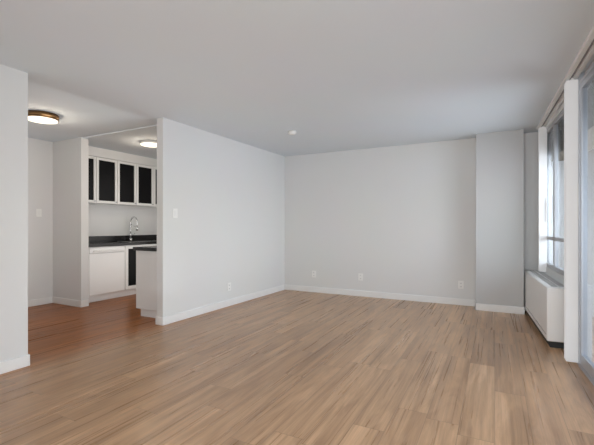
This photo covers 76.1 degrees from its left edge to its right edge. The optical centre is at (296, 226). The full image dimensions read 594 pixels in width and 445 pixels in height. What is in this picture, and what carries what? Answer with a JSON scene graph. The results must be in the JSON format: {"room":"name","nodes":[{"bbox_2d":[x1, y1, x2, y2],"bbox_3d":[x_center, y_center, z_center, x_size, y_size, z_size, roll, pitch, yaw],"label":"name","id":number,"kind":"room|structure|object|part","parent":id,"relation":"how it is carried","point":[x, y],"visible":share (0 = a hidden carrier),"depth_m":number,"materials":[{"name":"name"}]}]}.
{"room":"empty living room","nodes":[
{"label":"empty living room","id":0,"kind":"room"},
{"bbox_2d":[0,64,27,361],"bbox_3d":[-3.065,-0.055,1.692,0.100,2.440,3.370,0,0,28],"label":"wall","id":1,"kind":"structure","parent":0,"point":[13,213],"depth_m":3.07,"materials":[{"name":"paint"}]},
{"bbox_2d":[0,354,29,373],"bbox_3d":[-3.013,1.117,1.671,0.012,0.095,3.382,0,0,28],"label":"baseboard","id":2,"kind":"structure","parent":1,"relation":"attached to","point":[6,366],"depth_m":3.06,"materials":[{"name":"white paint"}]},
{"bbox_2d":[53,137,87,300],"bbox_3d":[-3.376,-0.055,5.653,0.690,2.440,0.110,0,0,28],"label":"wall","id":3,"kind":"structure","parent":0,"point":[70,218],"depth_m":5.56,"materials":[{"name":"paint"}]},
{"bbox_2d":[52,297,82,306],"bbox_3d":[-3.386,1.117,5.589,0.672,0.095,0.018,0,0,28],"label":"baseboard","id":4,"kind":"structure","parent":3,"relation":"attached to","point":[77,303],"depth_m":5.57,"materials":[{"name":"white paint"}]},
{"bbox_2d":[28,137,156,299],"bbox_3d":[-4.312,-0.055,4.764,0.150,2.440,7.670,0,0,28],"label":"wall","id":5,"kind":"structure","parent":0,"point":[108,220],"depth_m":5.68,"materials":[{"name":"paint"}]},
{"bbox_2d":[36,209,41,216],"bbox_3d":[-3.796,-0.195,5.584,0.008,0.115,0.075,0,0,28],"label":"light switch","id":6,"kind":"object","parent":5,"relation":"attached to","point":[38,212],"visible":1,"depth_m":5.58,"materials":[{"name":"white plastic"}]},
{"bbox_2d":[28,297,51,306],"bbox_3d":[-4.857,1.117,3.543,0.012,0.095,5.000,0,0,28],"label":"baseboard","id":7,"kind":"structure","parent":5,"relation":"attached to","point":[42,301],"depth_m":5.58,"materials":[{"name":"white paint"}]},
{"bbox_2d":[88,146,99,203],"bbox_3d":[-3.427,-0.816,5.997,0.278,0.892,0.449,0,0,28],"label":"upper cabinet","id":8,"kind":"object","parent":5,"relation":"attached to","point":[93,152],"depth_m":6.06,"materials":[{"name":"white wood"}]},
{"bbox_2d":[100,148,119,204],"bbox_3d":[-3.254,-0.816,6.328,0.278,0.892,0.474,0,0,28],"label":"upper cabinet","id":9,"kind":"object","parent":5,"relation":"attached to","point":[109,159],"depth_m":6.31,"materials":[{"name":"white"}]},
{"bbox_2d":[88,236,156,243],"bbox_3d":[-3.054,0.220,6.989,0.020,0.100,2.553,0,0,28],"label":"backsplash","id":10,"kind":"structure","parent":5,"relation":"attached to","point":[91,239],"depth_m":6.74,"materials":[{"name":"black stone"}]},
{"bbox_2d":[120,152,139,205],"bbox_3d":[-3.076,-0.816,6.670,0.278,0.892,0.472,0,0,28],"label":"upper cabinet","id":11,"kind":"object","parent":5,"relation":"attached to","point":[120,178],"depth_m":6.66,"materials":[{"name":"white"}]},
{"bbox_2d":[140,156,155,205],"bbox_3d":[-2.899,-0.816,7.011,0.278,0.892,0.473,0,0,28],"label":"upper cabinet","id":12,"kind":"object","parent":5,"relation":"attached to","point":[147,165],"depth_m":7.01,"materials":[{"name":"white"}]},
{"bbox_2d":[152,159,156,206],"bbox_3d":[-2.721,-0.816,7.352,0.278,0.892,0.473,0,0,28],"label":"upper cabinet","id":13,"kind":"object","parent":5,"relation":"attached to","point":[156,159],"depth_m":7.19,"materials":[{"name":"white wood"}]},
{"bbox_2d":[157,117,284,316],"bbox_3d":[-0.930,-0.055,5.750,0.140,2.440,2.901,0,0,28],"label":"wall","id":14,"kind":"structure","parent":0,"point":[225,196],"depth_m":5.23,"materials":[{"name":"paint"}]},
{"bbox_2d":[173,208,177,217],"bbox_3d":[-1.479,-0.155,4.614,0.009,0.115,0.075,0,0,28],"label":"light switch","id":15,"kind":"object","parent":14,"relation":"attached to","point":[175,213],"visible":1,"depth_m":4.61,"materials":[{"name":"white plastic"}]},
{"bbox_2d":[155,285,283,325],"bbox_3d":[-0.955,1.117,5.703,0.163,0.095,2.820,0,0,28],"label":"baseboard","id":16,"kind":"structure","parent":14,"relation":"attached to","point":[166,320],"depth_m":5.20,"materials":[{"name":"white paint"}]},
{"bbox_2d":[0,290,593,444],"bbox_3d":[-1.052,1.215,3.068,7.600,0.100,8.070,0,0,28],"label":"floor","id":17,"kind":"structure","parent":0,"point":[287,367],"depth_m":2.90,"materials":[{"name":"brown wood"}]},
{"bbox_2d":[88,244,131,302],"bbox_3d":[-3.220,0.740,6.072,0.573,0.850,0.773,0,0,28],"label":"base cabinet","id":18,"kind":"object","parent":17,"relation":"on","point":[111,267],"depth_m":5.99,"materials":[{"name":"white wood"}]},
{"bbox_2d":[88,240,156,247],"bbox_3d":[-2.801,0.324,6.857,0.591,0.108,2.553,0,0,28],"label":"countertop","id":19,"kind":"structure","parent":18,"relation":"on","point":[99,243],"depth_m":6.27,"materials":[{"name":"black stone"}]},
{"bbox_2d":[132,244,147,294],"bbox_3d":[-2.964,0.740,6.564,0.573,0.850,0.463,0,0,28],"label":"base cabinet","id":20,"kind":"object","parent":17,"relation":"on","point":[133,245],"depth_m":6.41,"materials":[{"name":"white"}]},
{"bbox_2d":[136,250,156,317],"bbox_3d":[-1.735,0.741,5.002,0.592,0.850,0.470,0,0,28],"label":"base cabinet","id":21,"kind":"object","parent":17,"relation":"on","point":[146,280],"depth_m":4.83,"materials":[{"name":"white wood"}]},
{"bbox_2d":[133,246,156,249],"bbox_3d":[-1.239,0.292,5.967,0.602,0.046,2.691,0,0,28],"label":"countertop","id":22,"kind":"structure","parent":21,"relation":"on","point":[141,247],"depth_m":4.83,"materials":[{"name":"black stone"}]},
{"bbox_2d":[474,302,525,314],"bbox_3d":[2.734,1.117,5.133,0.594,0.095,0.015,0,0,28],"label":"baseboard","id":23,"kind":"structure","parent":17,"relation":"on","point":[482,307],"depth_m":5.12,"materials":[{"name":"white paint"}]},
{"bbox_2d":[524,270,563,348],"bbox_3d":[2.807,0.874,4.326,0.189,0.582,1.585,0,0,24],"label":"radiator","id":24,"kind":"object","parent":17,"relation":"on","point":[544,300],"visible":0.98,"depth_m":3.75,"materials":[{"name":"white metal"}]},
{"bbox_2d":[0,0,593,158],"bbox_3d":[-1.052,-1.319,3.068,7.600,0.112,8.070,0,0,28],"label":"ceiling","id":25,"kind":"structure","parent":0,"point":[321,76],"depth_m":3.03,"materials":[{"name":"paint"}]},
{"bbox_2d":[28,110,58,123],"bbox_3d":[-2.908,-1.240,4.332,0.330,0.069,0.330,0,0,28],"label":"light","id":26,"kind":"object","parent":25,"relation":"attached to","point":[39,116],"visible":0.85,"depth_m":4.25,"materials":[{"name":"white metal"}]},
{"bbox_2d":[140,140,156,146],"bbox_3d":[-2.192,-1.241,5.730,0.340,0.042,0.340,0,0,28],"label":"kitchen ceiling light","id":27,"kind":"object","parent":25,"relation":"attached to","point":[149,143],"visible":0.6,"depth_m":5.61,"materials":[{"name":"white plastic"}]},
{"bbox_2d":[288,130,295,134],"bbox_3d":[-0.064,-1.254,5.096,0.110,0.041,0.110,0,0,28],"label":"smoke detector","id":28,"kind":"object","parent":25,"relation":"attached to","point":[291,132],"visible":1,"depth_m":5.05,"materials":[{"name":"white plastic"}]},
{"bbox_2d":[537,25,593,275],"bbox_3d":[1.964,-0.354,2.475,0.233,1.839,5.400,0,0,28],"label":"window","id":29,"kind":"structure","parent":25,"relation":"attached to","point":[542,198],"depth_m":4.31,"materials":[{"name":"white paint"}]},
{"bbox_3d":[1.964,-1.260,2.475,0.233,0.029,5.400,0,0,28],"label":"window blind track rail","id":30,"kind":"part","parent":29,"relation":"part of","materials":[{"name":"white metal"}]},
{"bbox_2d":[564,78,577,362],"bbox_3d":[2.328,-0.051,3.223,0.088,2.383,0.116,0,0,28],"label":"pillar","id":31,"kind":"structure","parent":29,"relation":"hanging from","point":[571,220],"depth_m":3.18,"materials":[{"name":"white paint"}]},
{"bbox_2d":[285,132,593,316],"bbox_3d":[0.775,-0.055,6.524,7.550,2.440,0.150,0,0,28],"label":"wall","id":32,"kind":"structure","parent":0,"point":[400,219],"depth_m":6.03,"materials":[{"name":"paint"}]},
{"bbox_2d":[358,273,362,280],"bbox_3d":[1.053,0.845,6.290,0.075,0.115,0.008,0,0,28],"label":"electrical outlet","id":33,"kind":"object","parent":32,"relation":"attached to","point":[360,277],"visible":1,"depth_m":6.29,"materials":[{"name":"white plastic"}]},
{"bbox_2d":[285,284,475,305],"bbox_3d":[1.183,1.117,6.219,3.185,0.095,0.015,0,0,28],"label":"baseboard","id":34,"kind":"structure","parent":32,"relation":"attached to","point":[442,300],"depth_m":6.09,"materials":[{"name":"white paint"}]},
{"bbox_2d":[458,281,463,288],"bbox_3d":[2.410,0.865,5.583,0.075,0.115,0.008,0,0,28],"label":"electrical outlet","id":35,"kind":"object","parent":32,"relation":"attached to","point":[460,284],"visible":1,"depth_m":5.58,"materials":[{"name":"white plastic"}]},
{"bbox_2d":[476,129,523,306],"bbox_3d":[2.794,-0.055,5.248,0.570,2.440,0.250,0,0,28],"label":"pillar","id":36,"kind":"structure","parent":0,"point":[499,218],"depth_m":5.13,"materials":[{"name":"paint"}]},
{"bbox_2d":[543,60,593,363],"bbox_3d":[1.682,-0.055,1.540,0.113,2.440,8.070,0,0,24],"label":"wall","id":37,"kind":"structure","parent":0,"point":[555,275],"depth_m":4.04,"materials":[{"name":"paint"}]},
{"bbox_2d":[578,63,593,384],"bbox_3d":[1.741,-0.015,1.738,0.072,2.360,3.080,0,0,24],"label":"door frame","id":38,"kind":"structure","parent":37,"relation":"in","point":[586,366],"depth_m":3.08,"materials":[{"name":"silver metal"}]},
{"bbox_2d":[583,78,593,364],"bbox_3d":[1.741,-0.036,1.738,0.208,2.163,2.920,0,0,28],"label":"window glass","id":39,"kind":"structure","parent":37,"relation":"in","point":[592,192],"depth_m":2.94,"materials":[{"name":"clear glass"}]},
{"label":"outside","id":40,"kind":"structure","parent":0,"visible":0},
{"bbox_2d":[551,80,593,160],"bbox_3d":[3.494,-0.075,3.482,1.599,2.720,8.700,0,0,24],"label":"balcony","id":41,"kind":"object","parent":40,"point":[592,132],"depth_m":3.93,"materials":[{"name":"grey concrete"}]}
]}

